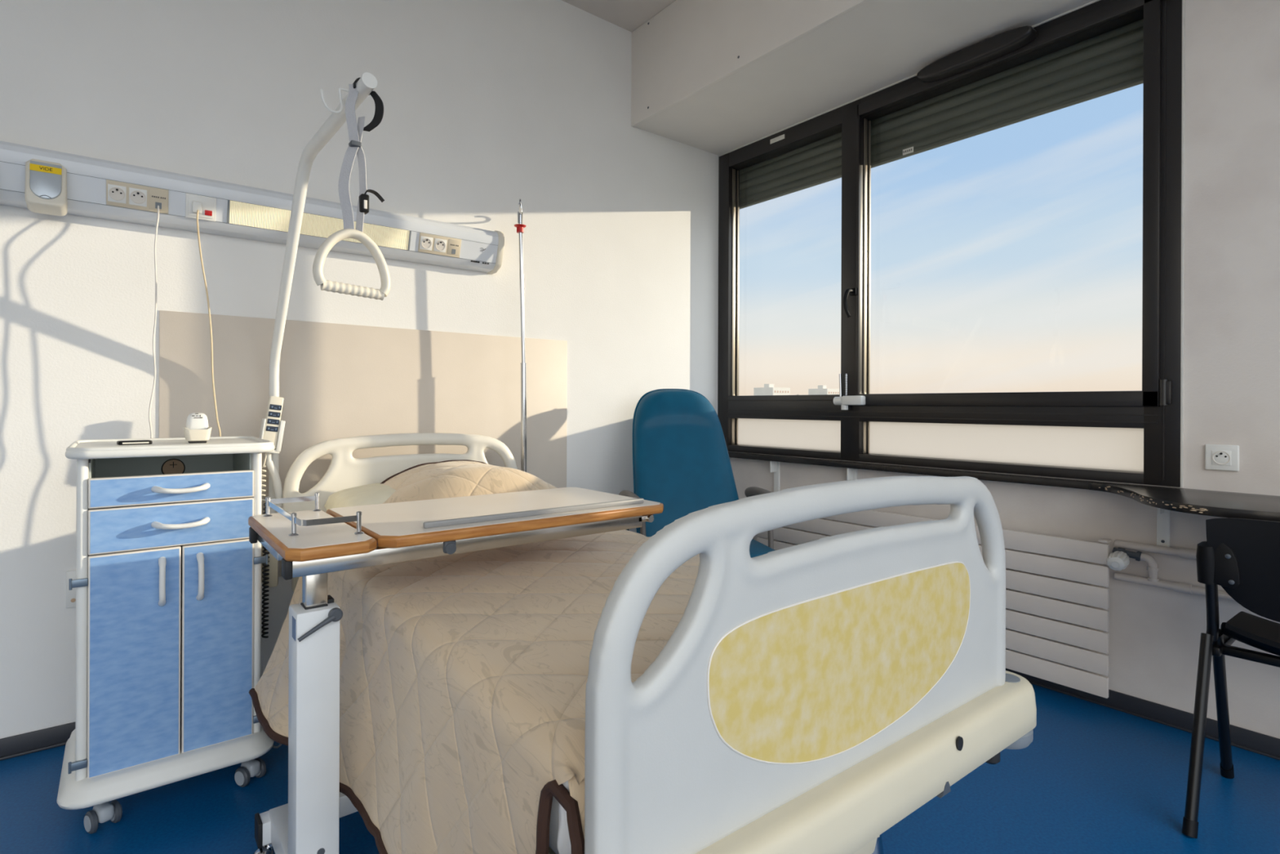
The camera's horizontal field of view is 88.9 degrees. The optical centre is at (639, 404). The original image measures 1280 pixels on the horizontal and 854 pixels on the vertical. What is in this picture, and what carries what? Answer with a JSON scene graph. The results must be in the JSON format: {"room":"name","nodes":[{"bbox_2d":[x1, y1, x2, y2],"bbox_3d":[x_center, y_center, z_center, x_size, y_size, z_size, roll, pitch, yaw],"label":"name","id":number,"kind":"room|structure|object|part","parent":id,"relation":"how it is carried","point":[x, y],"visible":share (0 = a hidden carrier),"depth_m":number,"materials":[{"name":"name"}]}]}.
{"room":"care facility","nodes":[
{"label":"care facility","id":0,"kind":"room"},
{"bbox_2d":[0,0,718,738],"bbox_3d":[-1.602,-0.445,2.262,5.110,2.977,0.200,0,0,-39],"label":"wall","id":1,"kind":"structure","parent":0,"point":[489,105],"depth_m":2.42,"materials":[{"name":"paint"}]},
{"bbox_2d":[0,721,75,760],"bbox_3d":[-1.542,1.013,2.179,5.110,0.061,0.014,0,0,-39],"label":"baseboard","id":2,"kind":"structure","parent":1,"relation":"attached to","point":[17,745],"depth_m":1.96,"materials":[{"name":"grey plastic"}]},
{"bbox_2d":[66,569,75,608],"bbox_3d":[-1.736,0.569,2.024,0.069,0.113,0.011,0,0,-39],"label":"wall plate","id":3,"kind":"object","parent":1,"relation":"attached to","point":[70,594],"visible":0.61,"depth_m":2.01,"materials":[{"name":"white plastic"}]},
{"bbox_2d":[0,140,504,274],"bbox_3d":[-1.940,-0.671,1.789,3.390,0.175,0.119,0,0,-39],"label":"bed head unit","id":4,"kind":"object","parent":1,"relation":"attached to","point":[100,188],"visible":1,"depth_m":2.19,"materials":[{"name":"white plastic"}]},
{"bbox_2d":[24,158,67,216],"bbox_3d":[-1.732,-0.634,1.905,0.088,0.145,0.100,0,0,-39],"label":"outlet","id":5,"kind":"object","parent":4,"relation":"attached to","point":[46,182],"visible":1,"depth_m":1.88,"materials":[{"name":"white plastic"}]},
{"bbox_2d":[107,183,126,203],"bbox_3d":[-1.607,-0.648,2.004,0.044,0.049,0.016,0,0,-39],"label":"outlet","id":6,"kind":"object","parent":4,"relation":"attached to","point":[117,193],"depth_m":2.00,"materials":[{"name":"white"}]},
{"bbox_3d":[-1.569,-0.649,2.038,0.154,0.073,0.026,0,0,-39],"label":"socket frame","id":7,"kind":"part","parent":4,"relation":"part of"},
{"bbox_2d":[128,186,146,206],"bbox_3d":[-1.567,-0.648,2.036,0.044,0.049,0.016,0,0,-39],"label":"outlet","id":8,"kind":"object","parent":4,"relation":"attached to","point":[137,195],"depth_m":2.03,"materials":[{"name":"white"}]},
{"bbox_2d":[148,204,159,438],"bbox_3d":[-1.521,0.204,2.033,0.019,1.674,0.084,0,0,-17],"label":"cable","id":9,"kind":"object","parent":4,"relation":"hanging from","point":[157,217],"visible":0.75,"depth_m":2.04,"materials":[{"name":"white plastic"}]},
{"bbox_2d":[149,188,167,211],"bbox_3d":[-1.527,-0.649,2.068,0.046,0.059,0.018,0,0,-39],"label":"outlet","id":10,"kind":"object","parent":4,"relation":"attached to","point":[158,197],"depth_m":2.07,"materials":[{"name":"grey"}]},
{"bbox_3d":[-1.441,-0.647,2.140,0.083,0.075,0.028,0,0,-39],"label":"call plate","id":11,"kind":"part","parent":4,"relation":"part of","materials":[{"name":"white plastic"}]},
{"bbox_2d":[196,209,221,436],"bbox_3d":[-1.399,0.205,2.104,0.082,1.673,0.036,0,0,-5],"label":"cable","id":12,"kind":"object","parent":4,"relation":"hanging from","point":[197,211],"visible":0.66,"depth_m":2.10,"materials":[{"name":"beige plastic"}]},
{"bbox_2d":[226,200,411,250],"bbox_3d":[-1.145,-0.648,2.377,0.612,0.074,0.029,0,0,-39],"label":"diffuser","id":13,"kind":"object","parent":4,"relation":"attached to","point":[263,217],"depth_m":2.34,"materials":[{"name":"grey plastic"}]},
{"bbox_2d":[419,235,433,250],"bbox_3d":[-0.853,-0.645,2.605,0.049,0.049,0.016,0,0,-39],"label":"outlet","id":14,"kind":"object","parent":4,"relation":"attached to","point":[426,242],"depth_m":2.60,"materials":[{"name":"white"}]},
{"bbox_3d":[-0.810,-0.646,2.643,0.172,0.073,0.026,0,0,-39],"label":"socket frame","id":15,"kind":"part","parent":4,"relation":"part of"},
{"bbox_2d":[433,238,446,252],"bbox_3d":[-0.808,-0.645,2.640,0.049,0.049,0.016,0,0,-39],"label":"outlet","id":16,"kind":"object","parent":4,"relation":"attached to","point":[439,244],"depth_m":2.64,"materials":[{"name":"white"}]},
{"bbox_2d":[447,239,460,255],"bbox_3d":[-0.764,-0.646,2.676,0.052,0.059,0.018,0,0,-39],"label":"outlet","id":17,"kind":"object","parent":4,"relation":"attached to","point":[453,245],"depth_m":2.67,"materials":[{"name":"grey"}]},
{"bbox_2d":[158,310,567,577],"bbox_3d":[-0.968,0.159,2.639,1.577,0.935,0.004,0,0,-39],"label":"wall panel","id":18,"kind":"object","parent":1,"relation":"attached to","point":[336,380],"depth_m":2.54,"materials":[{"name":"beige paint"}]},
{"bbox_2d":[562,0,675,31],"bbox_3d":[-0.313,-1.978,0.812,5.310,0.100,4.069,0,0,-39],"label":"ceiling","id":19,"kind":"structure","parent":0,"point":[628,15],"depth_m":3.18,"materials":[{"name":"paint"}]},
{"bbox_2d":[0,684,1279,853],"bbox_3d":[0.069,1.100,0.358,5.360,0.100,5.269,0,0,-39],"label":"floor","id":20,"kind":"structure","parent":0,"point":[1092,778],"depth_m":1.71,"materials":[{"name":"blue plastic"}]},
{"bbox_2d":[57,435,274,834],"bbox_3d":[-1.296,0.573,1.802,0.452,0.944,0.449,0,0,-39],"label":"bedside cabinet","id":21,"kind":"object","parent":20,"relation":"on","point":[167,583],"visible":0.98,"depth_m":1.65,"materials":[{"name":"blue laminate"}]},
{"bbox_3d":[-1.253,0.629,1.620,0.182,0.532,0.020,0,0,-39],"label":"door","id":22,"kind":"part","parent":21,"relation":"part of","materials":[{"name":"blue laminate"}]},
{"bbox_2d":[116,440,152,444],"bbox_3d":[-1.348,0.100,1.739,0.039,0.010,0.072,0,0,45],"label":"phone","id":23,"kind":"object","parent":21,"relation":"on","point":[126,442],"visible":1,"depth_m":1.73,"materials":[{"name":"black plastic"}]},
{"bbox_3d":[-1.194,0.445,1.631,0.016,0.125,0.041,0,0,-39],"label":"handle","id":24,"kind":"part","parent":21,"relation":"part of","materials":[{"name":"white plastic"}]},
{"bbox_3d":[-1.188,0.306,1.670,0.344,0.108,0.020,0,0,-39],"label":"drawer","id":25,"kind":"part","parent":21,"relation":"part of","materials":[{"name":"blue laminate"}]},
{"bbox_3d":[-1.188,0.213,1.670,0.344,0.072,0.020,0,0,-39],"label":"drawer","id":26,"kind":"part","parent":21,"relation":"part of","materials":[{"name":"blue laminate"}]},
{"bbox_3d":[-1.163,0.303,1.655,0.124,0.020,0.041,0,0,-39],"label":"handle","id":27,"kind":"part","parent":21,"relation":"part of","materials":[{"name":"white plastic"}]},
{"bbox_3d":[-1.163,0.214,1.655,0.124,0.020,0.041,0,0,-39],"label":"handle","id":28,"kind":"part","parent":21,"relation":"part of","materials":[{"name":"white plastic"}]},
{"bbox_2d":[182,426,211,443],"bbox_3d":[-1.234,0.084,1.818,0.064,0.044,0.062,0,0,-39],"label":"cradle","id":29,"kind":"object","parent":21,"relation":"on","point":[192,436],"visible":0.97,"depth_m":1.79,"materials":[{"name":"white plastic"}]},
{"bbox_2d":[186,413,208,429],"bbox_3d":[-1.239,0.053,1.824,0.052,0.060,0.044,0,0,-39],"label":"handset","id":30,"kind":"object","parent":29,"relation":"in","point":[194,420],"visible":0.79,"depth_m":1.81,"materials":[{"name":"white plastic"}]},
{"bbox_3d":[-1.132,0.446,1.680,0.016,0.125,0.041,0,0,-39],"label":"handle","id":31,"kind":"part","parent":21,"relation":"part of","materials":[{"name":"white plastic"}]},
{"bbox_3d":[-1.117,0.629,1.728,0.159,0.532,0.020,0,0,-39],"label":"door","id":32,"kind":"part","parent":21,"relation":"part of","materials":[{"name":"blue laminate"}]},
{"bbox_2d":[272,743,281,748],"bbox_3d":[-1.021,0.888,1.975,0.560,0.286,0.105,0,0,26],"label":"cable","id":33,"kind":"object","parent":20,"relation":"on","point":[280,744],"visible":0.08,"depth_m":1.95,"materials":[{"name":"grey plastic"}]},
{"bbox_2d":[248,487,663,853],"bbox_3d":[-0.334,0.635,1.542,0.940,0.825,0.806,0,0,-39],"label":"table","id":34,"kind":"object","parent":20,"relation":"on","point":[309,544],"visible":0.76,"depth_m":1.35,"materials":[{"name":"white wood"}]},
{"bbox_3d":[-0.890,0.243,1.561,0.020,0.046,0.020,0,0,-39],"label":"gallery post","id":35,"kind":"part","parent":34,"relation":"part of","materials":[{"name":"silver metal"}]},
{"bbox_3d":[-0.710,0.244,1.338,0.020,0.046,0.020,0,0,-39],"label":"gallery post","id":36,"kind":"part","parent":34,"relation":"part of","materials":[{"name":"silver metal"}]},
{"bbox_3d":[-0.367,0.961,1.459,0.750,0.061,0.695,0,0,-39],"label":"frame","id":37,"kind":"part","parent":34,"relation":"part of","materials":[{"name":"white metal"}]},
{"bbox_3d":[-0.743,0.235,1.464,0.113,0.012,0.367,0,0,-39],"label":"gallery rail","id":38,"kind":"part","parent":34,"relation":"part of","materials":[{"name":"silver metal"}]},
{"bbox_2d":[248,510,377,561],"bbox_3d":[-0.731,0.280,1.433,0.164,0.024,0.480,0,0,-39],"label":"shelf","id":39,"kind":"object","parent":34,"relation":"attached to","point":[341,541],"depth_m":1.32,"materials":[{"name":"white wood"}]},
{"bbox_3d":[-0.813,0.244,1.642,0.020,0.046,0.020,0,0,-39],"label":"gallery post","id":40,"kind":"part","parent":34,"relation":"part of","materials":[{"name":"silver metal"}]},
{"bbox_3d":[-0.612,0.420,1.248,0.080,0.049,0.018,0,0,-39],"label":"height lever","id":41,"kind":"part","parent":34,"relation":"part of","materials":[{"name":"grey plastic"}]},
{"bbox_3d":[-0.585,0.245,1.357,0.020,0.046,0.020,0,0,-39],"label":"gallery post","id":42,"kind":"part","parent":34,"relation":"part of","materials":[{"name":"silver metal"}]},
{"bbox_3d":[-0.422,0.308,1.424,0.027,0.029,0.048,0,0,-39],"label":"tilt knob","id":43,"kind":"part","parent":34,"relation":"part of","materials":[{"name":"grey plastic"}]},
{"bbox_2d":[261,432,1036,853],"bbox_3d":[-0.253,0.580,1.729,1.102,0.938,2.002,0,0,-37],"label":"hospital bed","id":44,"kind":"object","parent":20,"relation":"on","point":[811,697],"visible":0.57,"depth_m":0.89,"materials":[{"name":"plastic"}]},
{"bbox_2d":[261,502,269,638],"bbox_3d":[-1.154,0.510,2.010,0.020,0.426,0.039,0,0,-39],"label":"lead","id":45,"kind":"object","parent":44,"relation":"hanging from","point":[264,568],"visible":0.69,"depth_m":2.01,"materials":[{"name":"black plastic"}]},
{"bbox_2d":[268,72,391,583],"bbox_3d":[-0.972,-0.100,1.956,0.186,1.452,0.906,0,0,-39],"label":"pole","id":46,"kind":"object","parent":44,"relation":"attached to","point":[367,82],"depth_m":1.67,"materials":[{"name":"white metal"}]},
{"bbox_2d":[258,417,285,512],"bbox_3d":[-1.255,0.246,2.228,0.091,0.400,0.078,0,0,-39],"label":"holder","id":47,"kind":"object","parent":46,"relation":"attached to","point":[277,483],"visible":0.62,"depth_m":2.21,"materials":[{"name":"white plastic"}]},
{"bbox_2d":[261,395,284,501],"bbox_3d":[-1.250,0.148,2.205,0.077,0.355,0.035,0,0,-39],"label":"bed remote control","id":48,"kind":"object","parent":47,"relation":"attached to","point":[274,406],"visible":0.67,"depth_m":2.20,"materials":[{"name":"white plastic"}]},
{"bbox_3d":[-1.271,0.236,2.191,0.026,0.178,0.027,0,0,7],"label":"coiled cord","id":49,"kind":"part","parent":48,"relation":"part of","materials":[{"name":"white plastic"}]},
{"bbox_3d":[-1.247,0.297,2.239,0.035,0.299,0.071,0,0,30],"label":"holder arm","id":50,"kind":"part","parent":47,"relation":"part of","materials":[{"name":"white plastic"}]},
{"bbox_3d":[-0.719,-0.548,1.641,0.186,0.553,0.058,0,0,-39],"label":"grab handle","id":51,"kind":"part","parent":46,"relation":"part of","materials":[{"name":"white plastic"}]},
{"bbox_3d":[-0.869,0.319,2.495,0.884,0.422,0.036,0,0,-37],"label":"headboard","id":52,"kind":"part","parent":44,"relation":"part of","materials":[{"name":"plastic"}]},
{"bbox_2d":[514,198,526,471],"bbox_3d":[-0.517,-0.139,2.815,0.058,1.473,0.219,0,0,1],"label":"pole","id":53,"kind":"object","parent":44,"relation":"attached to","point":[519,226],"visible":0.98,"depth_m":2.82,"materials":[{"name":"silver metal"}]},
{"bbox_2d":[549,795,559,853],"bbox_3d":[-0.267,0.512,1.749,0.864,0.162,1.832,0,0,-37],"label":"mattress","id":54,"kind":"object","parent":44,"relation":"on","point":[554,816],"visible":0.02,"depth_m":0.83,"materials":[{"name":"white fabric"}]},
{"bbox_2d":[324,482,395,510],"bbox_3d":[-0.745,0.347,2.271,0.600,0.159,0.370,0,0,-37],"label":"pillow","id":55,"kind":"object","parent":54,"relation":"on","point":[374,493],"visible":0.14,"depth_m":2.08,"materials":[{"name":"beige fabric"}]},
{"bbox_2d":[248,459,699,853],"bbox_3d":[-0.269,0.512,1.653,1.149,0.614,1.726,0,0,-37],"label":"bedspread","id":56,"kind":"object","parent":54,"relation":"on","point":[464,677],"visible":0.39,"depth_m":1.20,"materials":[{"name":"beige fabric"}]},
{"bbox_2d":[557,780,571,853],"bbox_3d":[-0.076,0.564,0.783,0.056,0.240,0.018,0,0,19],"label":"sheet","id":57,"kind":"object","parent":54,"relation":"on","point":[563,838],"visible":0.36,"depth_m":0.79,"materials":[{"name":"white fabric"}]},
{"bbox_3d":[-0.283,0.704,1.769,0.880,0.350,1.900,0,0,-37],"label":"bed frame","id":58,"kind":"part","parent":44,"relation":"part of","materials":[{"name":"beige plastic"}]},
{"bbox_3d":[0.323,0.324,0.981,0.947,0.422,0.036,0,0,-37],"label":"footboard","id":59,"kind":"part","parent":44,"relation":"part of","materials":[{"name":"plastic"}]},
{"bbox_3d":[0.333,0.385,0.974,0.638,0.233,0.007,0,0,-37],"label":"decor panel","id":60,"kind":"part","parent":44,"relation":"part of","materials":[{"name":"yellow plastic"}]},
{"bbox_2d":[618,388,774,557],"bbox_3d":[0.254,0.486,2.896,0.662,1.133,0.827,0,0,-14],"label":"armchair","id":61,"kind":"object","parent":20,"relation":"on","point":[682,462],"visible":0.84,"depth_m":3.07,"materials":[{"name":"blue leather"}]},
{"bbox_3d":[-0.025,0.423,2.753,0.052,0.089,0.407,0,0,-14],"label":"armrest","id":62,"kind":"part","parent":61,"relation":"part of","materials":[{"name":"grey plastic"}]},
{"bbox_3d":[0.019,0.740,2.660,0.028,0.623,0.104,0,0,-14],"label":"leg","id":63,"kind":"part","parent":61,"relation":"part of","materials":[{"name":"grey metal"}]},
{"bbox_3d":[0.205,0.288,3.097,0.504,0.726,0.415,0,0,-14],"label":"backrest","id":64,"kind":"part","parent":61,"relation":"part of","materials":[{"name":"blue leather"}]},
{"bbox_3d":[0.293,0.651,2.732,0.480,0.140,0.490,0,0,-14],"label":"seat","id":65,"kind":"part","parent":61,"relation":"part of","materials":[{"name":"blue plastic"}]},
{"bbox_3d":[0.567,0.425,2.898,0.052,0.089,0.407,0,0,-14],"label":"armrest","id":66,"kind":"part","parent":61,"relation":"part of","materials":[{"name":"grey plastic"}]},
{"bbox_3d":[0.568,0.742,2.794,0.028,0.623,0.104,0,0,-14],"label":"leg","id":67,"kind":"part","parent":61,"relation":"part of","materials":[{"name":"grey metal"}]},
{"bbox_2d":[1182,517,1279,838],"bbox_3d":[1.718,0.676,1.586,0.602,0.778,0.520,0,0,-39],"label":"chair","id":68,"kind":"object","parent":20,"relation":"on","point":[1241,556],"visible":1,"depth_m":1.65,"materials":[{"name":"black plastic"}]},
{"bbox_3d":[1.420,0.812,1.655,0.196,0.436,0.025,0,0,-39],"label":"leg","id":69,"kind":"part","parent":68,"relation":"part of","materials":[{"name":"black metal"}]},
{"bbox_3d":[1.593,0.813,1.785,0.226,0.439,0.025,0,0,-42],"label":"leg","id":70,"kind":"part","parent":68,"relation":"part of","materials":[{"name":"black metal"}]},
{"bbox_3d":[1.632,0.414,1.516,0.080,0.255,0.472,0,0,-39],"label":"backrest","id":71,"kind":"part","parent":68,"relation":"part of","materials":[{"name":"black plastic"}]},
{"bbox_3d":[1.770,0.647,1.627,0.320,0.024,0.478,0,0,-39],"label":"seat rail","id":72,"kind":"part","parent":68,"relation":"part of","materials":[{"name":"black metal"}]},
{"bbox_3d":[1.790,0.613,1.642,0.420,0.109,0.450,0,0,-39],"label":"seat","id":73,"kind":"part","parent":68,"relation":"part of","materials":[{"name":"black plastic"}]},
{"bbox_2d":[729,0,1279,738],"bbox_3d":[2.053,-0.430,1.934,0.200,2.977,5.269,0,0,-39],"label":"wall","id":74,"kind":"structure","parent":0,"point":[1232,303],"depth_m":2.07,"materials":[{"name":"paint"}]},
{"bbox_2d":[769,461,780,492],"bbox_3d":[0.703,0.413,3.419,0.058,0.240,0.034,0,0,-39],"label":"shelf bracket","id":75,"kind":"object","parent":74,"relation":"attached to","point":[775,466],"visible":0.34,"depth_m":3.42,"materials":[{"name":"white metal"}]},
{"bbox_2d":[846,467,857,479],"bbox_3d":[0.989,0.414,3.059,0.058,0.240,0.034,0,0,-39],"label":"shelf bracket","id":76,"kind":"object","parent":74,"relation":"attached to","point":[851,473],"visible":0.15,"depth_m":3.06,"materials":[{"name":"white metal"}]},
{"bbox_2d":[631,0,1093,155],"bbox_3d":[1.788,-1.675,1.591,0.652,0.486,5.069,0,0,-39],"label":"soffit","id":77,"kind":"object","parent":74,"relation":"attached to","point":[716,77],"depth_m":2.83,"materials":[{"name":"paint"}]},
{"bbox_2d":[756,509,1111,697],"bbox_3d":[1.132,0.724,2.843,0.094,0.539,1.557,0,0,-39],"label":"radiator","id":78,"kind":"object","parent":74,"relation":"attached to","point":[1095,573],"visible":0.41,"depth_m":2.35,"materials":[{"name":"metal"}]},
{"bbox_2d":[1106,547,1142,570],"bbox_3d":[1.626,0.523,2.193,0.099,0.069,0.084,0,0,-39],"label":"valve","id":79,"kind":"object","parent":78,"relation":"attached to","point":[1118,560],"visible":1,"depth_m":2.18,"materials":[{"name":"white plastic"}]},
{"bbox_3d":[1.610,0.525,2.195,0.076,0.064,0.061,0,0,-39],"label":"knob","id":80,"kind":"part","parent":79,"relation":"part of","materials":[{"name":"white plastic"}]},
{"bbox_2d":[717,0,1185,487],"bbox_3d":[1.107,-0.659,3.001,0.232,1.850,2.259,0,0,-39],"label":"window","id":81,"kind":"structure","parent":74,"relation":"in","point":[1094,49],"depth_m":2.64,"materials":[{"name":"black metal"}]},
{"bbox_3d":[0.793,0.153,3.466,0.006,0.161,0.749,0,0,-39],"label":"frosted pane","id":82,"kind":"part","parent":81,"relation":"part of","materials":[{"name":"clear glass"}]},
{"bbox_3d":[0.958,-0.081,3.078,0.010,0.130,0.041,0,0,-45],"label":"lock rod","id":83,"kind":"part","parent":81,"relation":"part of","materials":[{"name":"silver metal"}]},
{"bbox_3d":[0.975,-0.475,3.035,0.071,0.142,0.035,0,0,-33],"label":"handle","id":84,"kind":"part","parent":81,"relation":"part of","materials":[{"name":"black plastic"}]},
{"bbox_2d":[739,18,1143,204],"bbox_3d":[1.188,-1.372,3.064,0.024,0.423,2.259,0,0,-39],"label":"roller shutter","id":85,"kind":"object","parent":81,"relation":"attached to","point":[1111,61],"depth_m":2.75,"materials":[{"name":"grey metal"}]},
{"bbox_3d":[1.188,-1.156,3.064,0.030,0.016,2.259,0,0,-39],"label":"rail","id":86,"kind":"part","parent":81,"relation":"part of","materials":[{"name":"black metal"}]},
{"bbox_2d":[916,26,1037,82],"bbox_3d":[1.330,-1.392,2.602,0.065,0.068,0.450,0,0,-39],"label":"vent","id":87,"kind":"object","parent":81,"relation":"attached to","point":[1003,46],"depth_m":2.57,"materials":[{"name":"black metal"}]},
{"bbox_3d":[1.424,0.155,2.674,0.006,0.161,1.091,0,0,-39],"label":"frosted pane","id":88,"kind":"part","parent":81,"relation":"part of","materials":[{"name":"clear glass"}]},
{"bbox_3d":[1.378,-0.697,2.612,0.034,1.405,1.137,0,0,-39],"label":"opening sash","id":89,"kind":"part","parent":81,"relation":"part of","materials":[{"name":"black metal"}]},
{"bbox_2d":[728,451,1279,521],"bbox_3d":[1.395,0.283,2.241,0.441,0.025,3.567,0,0,-39],"label":"shelf","id":90,"kind":"object","parent":74,"relation":"attached to","point":[1195,501],"visible":0.95,"depth_m":2.06,"materials":[{"name":"black paint"}]},
{"bbox_2d":[1005,668,1279,759],"bbox_3d":[2.031,1.028,1.784,0.014,0.061,5.055,0,0,-39],"label":"baseboard","id":91,"kind":"structure","parent":74,"relation":"attached to","point":[1264,744],"depth_m":2.15,"materials":[{"name":"black plastic"}]},
{"bbox_2d":[1114,540,1196,559],"bbox_3d":[2.118,0.478,1.648,0.050,0.036,1.535,0,0,-39],"label":"pipe","id":92,"kind":"object","parent":74,"relation":"attached to","point":[1184,553],"visible":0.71,"depth_m":2.15,"materials":[{"name":"white metal"}]},
{"bbox_2d":[1156,507,1170,546],"bbox_3d":[1.716,0.384,2.146,0.058,0.175,0.034,0,0,-39],"label":"shelf bracket","id":93,"kind":"object","parent":74,"relation":"attached to","point":[1163,516],"visible":0.59,"depth_m":2.15,"materials":[{"name":"white metal"}]},
{"bbox_2d":[1114,572,1235,601],"bbox_3d":[2.118,0.595,1.648,0.050,0.036,1.535,0,0,-39],"label":"pipe","id":94,"kind":"object","parent":74,"relation":"attached to","point":[1188,588],"visible":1,"depth_m":2.12,"materials":[{"name":"white metal"}]},
{"bbox_2d":[1140,552,1159,582],"bbox_3d":[1.696,0.540,2.170,0.038,0.088,0.051,0,0,-39],"label":"pipe","id":95,"kind":"object","parent":94,"relation":"attached to","point":[1153,568],"visible":1,"depth_m":2.15,"materials":[{"name":"white metal"}]},
{"bbox_2d":[1204,444,1239,471],"bbox_3d":[1.824,0.166,2.045,0.018,0.081,0.081,0,0,-39],"label":"wall socket","id":96,"kind":"object","parent":74,"relation":"attached to","point":[1217,457],"visible":1,"depth_m":2.04,"materials":[{"name":"white plastic"}]},
{"label":"outside","id":97,"kind":"structure","parent":0,"visible":0},
{"label":"ground","id":98,"kind":"structure","parent":97,"visible":0},
{"bbox_2d":[753,383,790,395],"bbox_3d":[83.199,4.233,411.108,16.500,34.300,15.620,0,0,-39],"label":"apartment building","id":99,"kind":"structure","parent":98,"relation":"on","point":[769,388],"depth_m":405.29,"materials":[{"name":"concrete"}]},
{"bbox_2d":[808,385,839,395],"bbox_3d":[121.491,4.436,430.044,14.000,34.200,14.720,0,0,-39],"label":"apartment building","id":100,"kind":"structure","parent":98,"relation":"on","point":[822,389],"depth_m":425.05,"materials":[{"name":"concrete"}]}
]}

